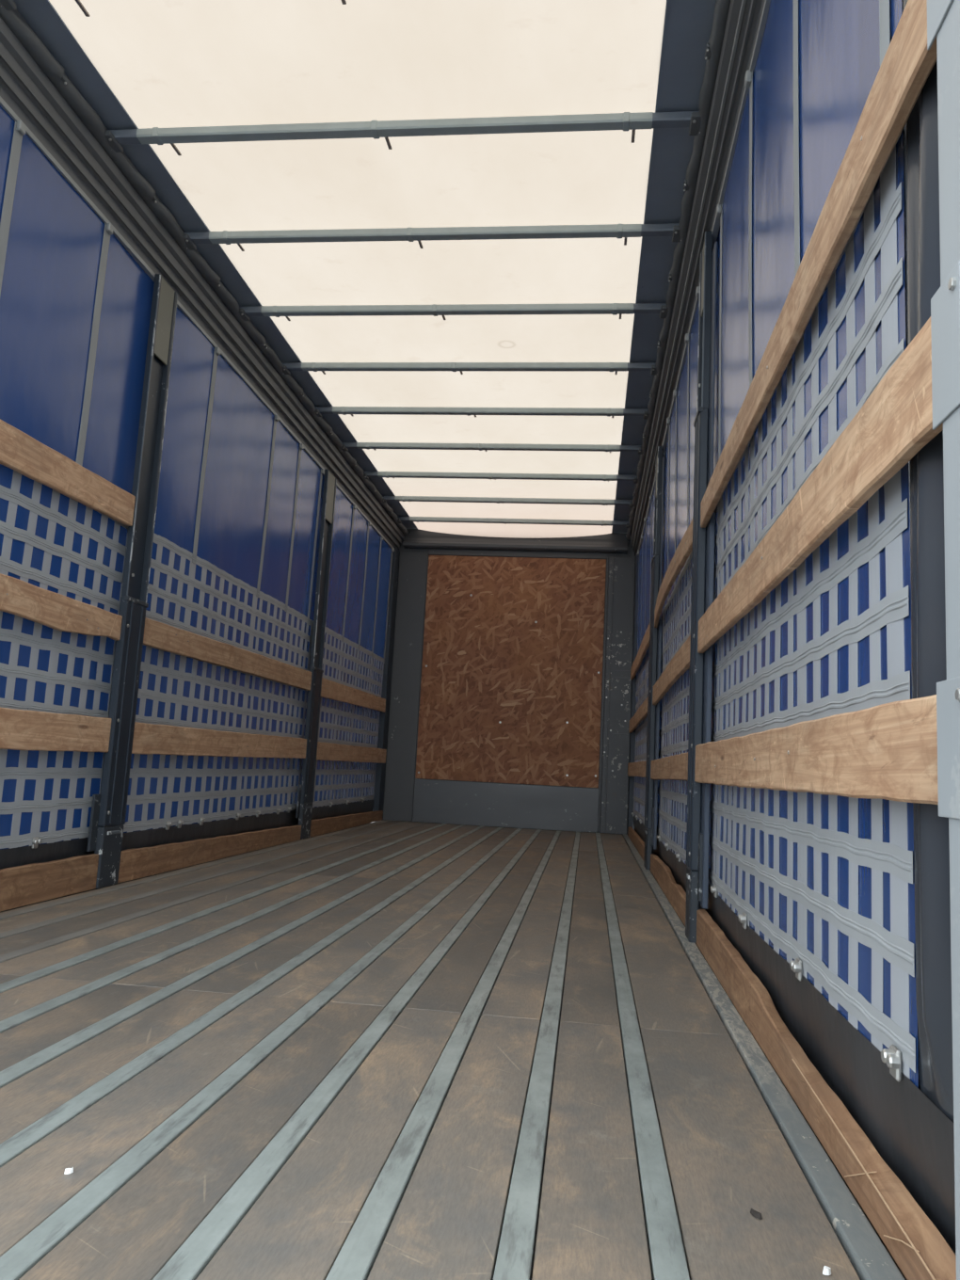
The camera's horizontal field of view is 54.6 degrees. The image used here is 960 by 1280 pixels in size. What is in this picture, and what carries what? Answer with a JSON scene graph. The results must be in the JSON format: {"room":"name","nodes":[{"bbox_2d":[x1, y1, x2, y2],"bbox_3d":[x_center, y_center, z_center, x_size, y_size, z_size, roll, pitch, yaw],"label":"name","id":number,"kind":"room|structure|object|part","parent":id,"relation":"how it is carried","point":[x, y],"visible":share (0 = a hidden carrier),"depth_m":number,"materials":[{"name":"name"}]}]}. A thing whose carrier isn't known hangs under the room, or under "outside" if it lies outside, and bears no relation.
{"room":"loading area","nodes":[
{"label":"loading area","id":0,"kind":"room"},
{"bbox_2d":[13,0,716,538],"bbox_3d":[-0.107,-1.697,5.562,2.540,0.082,8.750,2,-8,7],"label":"ceiling","id":1,"kind":"structure","parent":0,"point":[138,64],"depth_m":4.00,"materials":[{"name":"white fabric"}]},
{"bbox_2d":[0,0,711,84],"bbox_3d":[-0.398,-2.043,3.046,2.370,0.063,0.444,2,-8,7],"label":"bow","id":2,"kind":"object","parent":1,"relation":"attached to","point":[9,5],"visible":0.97,"depth_m":3.07,"materials":[{"name":"grey paint"}]},
{"bbox_2d":[104,111,700,203],"bbox_3d":[-0.316,-1.944,3.751,2.370,0.063,0.444,2,-8,7],"label":"bow","id":3,"kind":"object","parent":1,"relation":"attached to","point":[625,121],"visible":0.96,"depth_m":3.57,"materials":[{"name":"grey paint"}]},
{"bbox_2d":[183,223,681,286],"bbox_3d":[-0.235,-1.845,4.457,2.370,0.063,0.444,2,-8,7],"label":"bow","id":4,"kind":"object","parent":1,"relation":"attached to","point":[618,231],"visible":0.96,"depth_m":4.27,"materials":[{"name":"grey paint"}]},
{"bbox_2d":[238,303,667,348],"bbox_3d":[-0.153,-1.745,5.163,2.370,0.063,0.444,2,-8,7],"label":"bow","id":5,"kind":"object","parent":1,"relation":"attached to","point":[614,309],"visible":0.94,"depth_m":4.98,"materials":[{"name":"grey paint"}]},
{"bbox_2d":[282,362,657,398],"bbox_3d":[-0.071,-1.646,5.868,2.370,0.063,0.444,2,-8,7],"label":"bow","id":6,"kind":"object","parent":1,"relation":"attached to","point":[616,367],"visible":0.98,"depth_m":5.68,"materials":[{"name":"grey paint"}]},
{"bbox_2d":[314,406,649,437],"bbox_3d":[0.010,-1.547,6.574,2.370,0.063,0.444,2,-8,7],"label":"bow","id":7,"kind":"object","parent":1,"relation":"attached to","point":[319,410],"visible":0.96,"depth_m":6.39,"materials":[{"name":"grey paint"}]},
{"bbox_2d":[341,442,643,469],"bbox_3d":[0.092,-1.448,7.279,2.370,0.063,0.444,2,-8,7],"label":"bow","id":8,"kind":"object","parent":1,"relation":"attached to","point":[345,446],"visible":0.94,"depth_m":7.09,"materials":[{"name":"grey paint"}]},
{"bbox_2d":[363,471,638,495],"bbox_3d":[0.173,-1.348,7.985,2.370,0.063,0.444,2,-8,7],"label":"bow","id":9,"kind":"object","parent":1,"relation":"attached to","point":[401,474],"visible":0.96,"depth_m":7.80,"materials":[{"name":"grey paint"}]},
{"bbox_2d":[382,496,634,518],"bbox_3d":[0.255,-1.249,8.691,2.370,0.063,0.444,2,-8,7],"label":"bow","id":10,"kind":"object","parent":1,"relation":"attached to","point":[603,502],"visible":0.91,"depth_m":8.50,"materials":[{"name":"grey paint"}]},
{"bbox_2d":[397,516,629,536],"bbox_3d":[0.337,-1.150,9.396,2.370,0.063,0.444,2,-8,7],"label":"bow","id":11,"kind":"object","parent":1,"relation":"attached to","point":[400,520],"visible":0.96,"depth_m":9.21,"materials":[{"name":"grey paint"}]},
{"bbox_2d":[0,819,906,1279],"bbox_3d":[-0.260,1.379,5.198,2.540,0.162,8.650,2,-8,7],"label":"floor","id":12,"kind":"structure","parent":0,"point":[387,1049],"depth_m":1.78,"materials":[{"name":"brown wood"}]},
{"bbox_2d":[0,853,98,911],"bbox_3d":[-1.805,0.793,2.605,0.032,0.147,2.775,2,-8,7],"label":"board","id":13,"kind":"object","parent":12,"relation":"on","point":[24,885],"visible":1,"depth_m":3.59,"materials":[{"name":"brown wood"}]},
{"bbox_2d":[64,1167,73,1174],"bbox_3d":[-0.587,0.756,1.326,0.010,0.008,0.009,2,-8,7],"label":"paper scrap","id":14,"kind":"object","parent":12,"relation":"on","point":[68,1171],"visible":1,"depth_m":1.32,"materials":[{"name":"white paper"}]},
{"bbox_2d":[86,273,177,889],"bbox_3d":[-1.563,-0.315,4.213,0.044,2.800,0.247,2,-8,7],"label":"support post","id":15,"kind":"object","parent":12,"relation":"on","point":[108,808],"visible":1,"depth_m":4.21,"materials":[{"name":"black metal"}]},
{"bbox_2d":[0,707,111,752],"bbox_3d":[-1.778,0.227,2.679,0.032,0.160,2.770,2,-8,7],"label":"board","id":16,"kind":"object","parent":15,"relation":"attached to","point":[20,729],"visible":1,"depth_m":3.60,"materials":[{"name":"brown wood"}]},
{"bbox_2d":[0,573,122,639],"bbox_3d":[-1.754,-0.242,2.743,0.032,0.157,2.770,2,-8,7],"label":"board","id":17,"kind":"object","parent":15,"relation":"attached to","point":[58,612],"visible":1,"depth_m":3.60,"materials":[{"name":"brown wood"}]},
{"bbox_2d":[0,419,135,526],"bbox_3d":[-1.728,-0.748,2.811,0.032,0.187,2.770,2,-8,7],"label":"board","id":18,"kind":"object","parent":15,"relation":"attached to","point":[20,452],"visible":1,"depth_m":3.61,"materials":[{"name":"brown wood"}]},
{"bbox_3d":[-1.629,0.944,4.067,0.034,0.262,0.181,2,-8,7],"label":"foot plate","id":19,"kind":"part","parent":15,"relation":"part of","materials":[{"name":"grey metal"}]},
{"bbox_3d":[-1.498,-1.509,4.403,0.008,0.380,0.143,2,-8,7],"label":"plate","id":20,"kind":"part","parent":15,"relation":"part of","materials":[{"name":"grey metal"}]},
{"bbox_2d":[117,825,301,882],"bbox_3d":[-1.474,1.201,5.468,0.032,0.137,2.675,2,-8,7],"label":"board","id":21,"kind":"object","parent":12,"relation":"on","point":[146,861],"visible":1,"depth_m":4.95,"materials":[{"name":"brown wood"}]},
{"bbox_2d":[295,469,336,839],"bbox_3d":[-1.235,0.084,7.051,0.044,2.800,0.297,2,-8,7],"label":"support post","id":22,"kind":"object","parent":12,"relation":"on","point":[306,789],"visible":1,"depth_m":7.04,"materials":[{"name":"black metal"}]},
{"bbox_2d":[131,721,306,758],"bbox_3d":[-1.446,0.624,5.545,0.032,0.157,2.665,2,-8,7],"label":"board","id":23,"kind":"object","parent":22,"relation":"attached to","point":[149,739],"visible":0.99,"depth_m":5.11,"materials":[{"name":"brown wood"}]},
{"bbox_2d":[143,617,311,690],"bbox_3d":[-1.421,0.126,5.613,0.032,0.147,2.665,2,-8,7],"label":"board","id":24,"kind":"object","parent":22,"relation":"attached to","point":[157,634],"visible":0.98,"depth_m":5.21,"materials":[{"name":"brown wood"}]},
{"bbox_3d":[-1.301,1.343,6.905,0.034,0.262,0.231,2,-8,7],"label":"foot plate","id":25,"kind":"part","parent":22,"relation":"part of","materials":[{"name":"grey metal"}]},
{"bbox_3d":[-1.170,-1.109,7.241,0.008,0.380,0.193,2,-8,7],"label":"plate","id":26,"kind":"part","parent":22,"relation":"part of","materials":[{"name":"grey metal"}]},
{"bbox_2d":[316,741,386,763],"bbox_3d":[-1.124,1.020,8.334,0.032,0.146,2.515,2,-8,7],"label":"board","id":27,"kind":"object","parent":22,"relation":"attached to","point":[326,751],"visible":0.99,"depth_m":8.11,"materials":[{"name":"brown wood"}]},
{"bbox_2d":[320,677,385,712],"bbox_3d":[-1.098,0.528,8.400,0.032,0.157,2.515,2,-8,7],"label":"board","id":28,"kind":"object","parent":22,"relation":"attached to","point":[331,690],"visible":0.98,"depth_m":8.08,"materials":[{"name":"brown wood"}]},
{"bbox_2d":[309,810,383,837],"bbox_3d":[-1.152,1.600,8.253,0.032,0.122,2.520,2,-8,7],"label":"board","id":29,"kind":"object","parent":12,"relation":"on","point":[319,826],"visible":0.98,"depth_m":7.93,"materials":[{"name":"brown wood"}]},
{"bbox_2d":[627,826,644,860],"bbox_3d":[1.296,1.657,7.648,0.032,0.099,3.078,2,-8,7],"label":"board","id":30,"kind":"object","parent":12,"relation":"on","point":[637,841],"visible":0.7,"depth_m":7.46,"materials":[{"name":"brown wood"}]},
{"bbox_2d":[650,853,686,926],"bbox_3d":[0.959,1.233,4.727,0.032,0.125,2.356,2,-8,7],"label":"board","id":31,"kind":"object","parent":12,"relation":"on","point":[674,892],"visible":0.84,"depth_m":4.54,"materials":[{"name":"brown wood"}]},
{"bbox_2d":[750,1208,762,1218],"bbox_3d":[0.386,0.804,1.306,0.006,0.007,0.024,7,-8,-25],"label":"chip","id":32,"kind":"object","parent":12,"relation":"on","point":[757,1214],"visible":1,"depth_m":1.30,"materials":[{"name":"wood"}]},
{"bbox_2d":[696,908,956,1279],"bbox_3d":[0.663,0.873,2.179,0.034,0.128,2.467,2,-8,7],"label":"board","id":33,"kind":"object","parent":12,"relation":"on","point":[915,1243],"visible":1,"depth_m":1.51,"materials":[{"name":"brown wood"}]},
{"bbox_2d":[822,1265,831,1275],"bbox_3d":[0.433,0.787,1.160,0.011,0.008,0.008,2,-8,7],"label":"paper scrap","id":34,"kind":"object","parent":12,"relation":"on","point":[826,1271],"visible":1,"depth_m":1.16,"materials":[{"name":"white paper"}]},
{"bbox_2d":[927,0,959,1279],"bbox_3d":[0.610,-0.636,0.994,0.149,3.200,0.318,2,-8,7],"label":"frame post","id":35,"kind":"object","parent":12,"relation":"on","point":[943,16],"visible":1,"depth_m":1.05,"materials":[{"name":"grey metal"}]},
{"bbox_2d":[372,528,638,834],"bbox_3d":[0.294,0.418,9.508,2.620,3.150,0.290,2,-8,7],"label":"wall","id":36,"kind":"structure","parent":0,"point":[607,808],"depth_m":9.48,"materials":[{"name":"grey metal"}]},
{"bbox_2d":[0,749,104,869],"bbox_3d":[-1.717,0.648,3.641,0.082,0.430,0.723,2,-8,7],"label":"curtain","id":37,"kind":"object","parent":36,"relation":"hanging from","point":[46,796],"depth_m":3.66,"materials":[{"name":"plastic"}]},
{"bbox_2d":[0,610,115,718],"bbox_3d":[-1.695,0.113,3.666,0.082,0.349,0.816,2,-8,7],"label":"curtain","id":38,"kind":"object","parent":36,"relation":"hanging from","point":[43,668],"depth_m":3.68,"materials":[{"name":"fabric"}]},
{"bbox_2d":[0,464,127,614],"bbox_3d":[-1.676,-0.373,3.685,0.082,0.401,0.917,2,-8,7],"label":"curtain","id":39,"kind":"object","parent":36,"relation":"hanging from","point":[50,540],"depth_m":3.69,"materials":[{"name":"fabric"}]},
{"bbox_2d":[0,105,154,494],"bbox_3d":[-1.644,-1.251,3.687,0.082,1.073,1.149,2,-8,7],"label":"curtain","id":40,"kind":"object","parent":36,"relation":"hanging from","point":[75,305],"depth_m":3.66,"materials":[{"name":"fabric"}]},
{"bbox_2d":[0,1,408,548],"bbox_3d":[-1.337,-1.633,5.695,0.222,0.264,8.650,2,-8,7],"label":"roof rail","id":41,"kind":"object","parent":36,"relation":"attached to","point":[56,118],"depth_m":4.18,"materials":[{"name":"metal"}]},
{"bbox_2d":[121,753,303,850],"bbox_3d":[-1.502,0.926,5.513,0.082,0.478,2.611,2,-8,7],"label":"curtain","id":42,"kind":"object","parent":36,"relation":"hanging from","point":[171,798],"depth_m":5.19,"materials":[{"name":"fabric"}]},
{"bbox_2d":[135,644,307,738],"bbox_3d":[-1.473,0.375,5.590,0.082,0.367,2.598,2,-8,7],"label":"curtain","id":43,"kind":"object","parent":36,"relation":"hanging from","point":[176,690],"depth_m":5.25,"materials":[{"name":"plastic"}]},
{"bbox_2d":[145,302,324,671],"bbox_3d":[-1.416,-0.708,5.738,0.082,1.578,2.604,2,-8,7],"label":"curtain","id":44,"kind":"object","parent":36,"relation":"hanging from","point":[235,544],"depth_m":5.39,"materials":[{"name":"fabric"}]},
{"bbox_2d":[322,486,394,697],"bbox_3d":[-1.102,-0.328,8.454,0.082,1.565,2.251,2,-8,7],"label":"curtain","id":45,"kind":"object","parent":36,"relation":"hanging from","point":[360,562],"depth_m":8.32,"materials":[{"name":"fabric"}]},
{"bbox_3d":[-0.968,0.432,9.606,0.063,2.820,0.200,2,-8,7],"label":"corner post","id":46,"kind":"part","parent":36,"relation":"part of","materials":[{"name":"grey metal"}]},
{"bbox_3d":[-0.770,0.461,9.679,0.300,2.798,0.022,2,-8,7],"label":"panel","id":47,"kind":"part","parent":36,"relation":"part of","materials":[{"name":"grey paint"}]},
{"bbox_3d":[0.252,1.669,9.390,1.877,0.435,0.024,2,-8,7],"label":"kick plate","id":48,"kind":"part","parent":36,"relation":"part of","materials":[{"name":"paint"}]},
{"bbox_2d":[415,555,606,787],"bbox_3d":[0.321,0.292,9.569,1.860,2.337,0.023,2,-8,7],"label":"panel","id":49,"kind":"object","parent":36,"relation":"attached to","point":[511,681],"visible":1,"depth_m":9.56,"materials":[{"name":"wood"}]},
{"bbox_3d":[0.364,-1.099,9.726,2.320,0.080,0.015,2,-8,7],"label":"header plate","id":50,"kind":"part","parent":36,"relation":"part of","materials":[{"name":"grey paint"}]},
{"bbox_3d":[0.386,-0.907,9.739,1.877,0.075,0.020,2,-8,7],"label":"panel","id":51,"kind":"part","parent":36,"relation":"part of","materials":[{"name":"grey paint"}]},
{"bbox_3d":[1.543,0.521,9.303,0.050,2.820,0.200,2,-8,7],"label":"corner post","id":52,"kind":"part","parent":36,"relation":"part of","materials":[{"name":"grey metal"}]},
{"bbox_2d":[627,760,646,777],"bbox_3d":[1.309,1.075,7.728,0.028,0.131,3.078,2,-8,7],"label":"board","id":53,"kind":"object","parent":36,"relation":"attached to","point":[638,768],"visible":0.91,"depth_m":7.50,"materials":[{"name":"brown wood"}]},
{"bbox_2d":[628,696,648,733],"bbox_3d":[1.331,0.645,7.786,0.028,0.151,3.078,2,-8,7],"label":"board","id":54,"kind":"object","parent":36,"relation":"attached to","point":[641,713],"visible":0.87,"depth_m":7.59,"materials":[{"name":"brown wood"}]},
{"bbox_2d":[630,622,650,680],"bbox_3d":[1.359,0.122,7.857,0.028,0.145,3.078,2,-8,7],"label":"board","id":55,"kind":"object","parent":36,"relation":"attached to","point":[645,644],"visible":0.86,"depth_m":7.66,"materials":[{"name":"brown wood"}]},
{"bbox_2d":[626,0,770,555],"bbox_3d":[1.120,-1.546,5.399,0.206,0.264,8.650,2,-8,7],"label":"roof rail","id":56,"kind":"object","parent":36,"relation":"attached to","point":[738,27],"depth_m":3.70,"materials":[{"name":"metal"}]},
{"bbox_2d":[622,833,904,1279],"bbox_3d":[0.948,1.349,5.011,0.048,0.036,8.550,2,-8,7],"label":"floor rail","id":57,"kind":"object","parent":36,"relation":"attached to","point":[868,1256],"depth_m":1.60,"materials":[{"name":"metal"}]},
{"bbox_2d":[643,446,664,870],"bbox_3d":[1.157,0.087,6.152,0.062,2.800,0.332,2,-8,7],"label":"support post","id":58,"kind":"object","parent":57,"relation":"on","point":[655,633],"visible":0.95,"depth_m":6.07,"materials":[{"name":"black metal"}]},
{"bbox_3d":[1.090,1.348,6.021,0.034,0.262,0.236,2,-8,7],"label":"foot plate","id":59,"kind":"part","parent":58,"relation":"part of","materials":[{"name":"grey paint"}]},
{"bbox_3d":[1.217,-1.144,6.363,0.008,0.300,0.198,2,-8,7],"label":"plate","id":60,"kind":"part","parent":58,"relation":"part of","materials":[{"name":"grey metal"}]},
{"bbox_2d":[654,519,692,627],"bbox_3d":[1.006,-0.297,4.936,0.050,0.112,2.356,2,-8,7],"label":"board","id":61,"kind":"object","parent":58,"relation":"attached to","point":[684,549],"visible":0.94,"depth_m":4.49,"materials":[{"name":"brown wood"}]},
{"bbox_2d":[685,230,717,943],"bbox_3d":[0.864,-0.269,3.621,0.062,2.800,0.257,2,-8,7],"label":"support post","id":62,"kind":"object","parent":57,"relation":"on","point":[697,824],"visible":0.95,"depth_m":3.56,"materials":[{"name":"black metal"}]},
{"bbox_2d":[650,752,687,780],"bbox_3d":[0.971,0.665,4.805,0.028,0.129,2.356,2,-8,7],"label":"board","id":63,"kind":"object","parent":62,"relation":"attached to","point":[672,767],"visible":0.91,"depth_m":4.51,"materials":[{"name":"brown wood"}]},
{"bbox_2d":[652,634,690,704],"bbox_3d":[0.996,0.190,4.869,0.028,0.141,2.356,2,-8,7],"label":"board","id":64,"kind":"object","parent":62,"relation":"attached to","point":[680,663],"visible":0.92,"depth_m":4.58,"materials":[{"name":"brown wood"}]},
{"bbox_3d":[0.797,0.992,3.490,0.034,0.262,0.161,2,-8,7],"label":"foot plate","id":65,"kind":"part","parent":62,"relation":"part of","materials":[{"name":"grey paint"}]},
{"bbox_3d":[0.924,-1.500,3.832,0.008,0.300,0.123,2,-8,7],"label":"plate","id":66,"kind":"part","parent":62,"relation":"part of","materials":[{"name":"grey metal"}]},
{"bbox_2d":[694,694,938,804],"bbox_3d":[0.677,0.291,2.257,0.028,0.140,2.470,2,-8,7],"label":"board","id":67,"kind":"object","parent":62,"relation":"attached to","point":[888,751],"visible":0.98,"depth_m":1.46,"materials":[{"name":"brown wood"}]},
{"bbox_2d":[700,0,937,527],"bbox_3d":[0.726,-0.658,2.385,0.028,0.134,2.470,2,-8,7],"label":"board","id":68,"kind":"object","parent":62,"relation":"attached to","point":[906,65],"visible":0.98,"depth_m":1.60,"materials":[{"name":"brown wood"}]},
{"bbox_2d":[697,317,943,653],"bbox_3d":[0.701,-0.169,2.319,0.028,0.156,2.470,2,-8,7],"label":"board","id":69,"kind":"object","parent":62,"relation":"attached to","point":[895,422],"visible":0.99,"depth_m":1.51,"materials":[{"name":"brown wood"}]},
{"bbox_2d":[713,0,908,470],"bbox_3d":[0.793,-1.276,2.418,0.083,1.087,2.110,2,-8,7],"label":"curtain","id":70,"kind":"object","parent":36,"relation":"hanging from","point":[818,64],"depth_m":2.38,"materials":[{"name":"fabric"}]},
{"bbox_2d":[713,60,940,601],"bbox_3d":[0.738,-0.433,2.211,0.083,0.339,2.133,2,-8,7],"label":"curtain","id":71,"kind":"object","parent":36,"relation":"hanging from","point":[879,292],"depth_m":1.70,"materials":[{"name":"plastic"}]},
{"bbox_2d":[711,430,946,741],"bbox_3d":[0.711,0.039,2.128,0.083,0.339,2.095,2,-8,7],"label":"curtain","id":72,"kind":"object","parent":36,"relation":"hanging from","point":[859,624],"depth_m":1.63,"materials":[{"name":"fabric"}]},
{"bbox_2d":[699,784,955,1253],"bbox_3d":[0.697,0.587,2.169,0.083,0.477,2.323,2,-8,7],"label":"curtain","id":73,"kind":"object","parent":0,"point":[829,915],"depth_m":1.52,"materials":[{"name":"fabric"}]}
]}

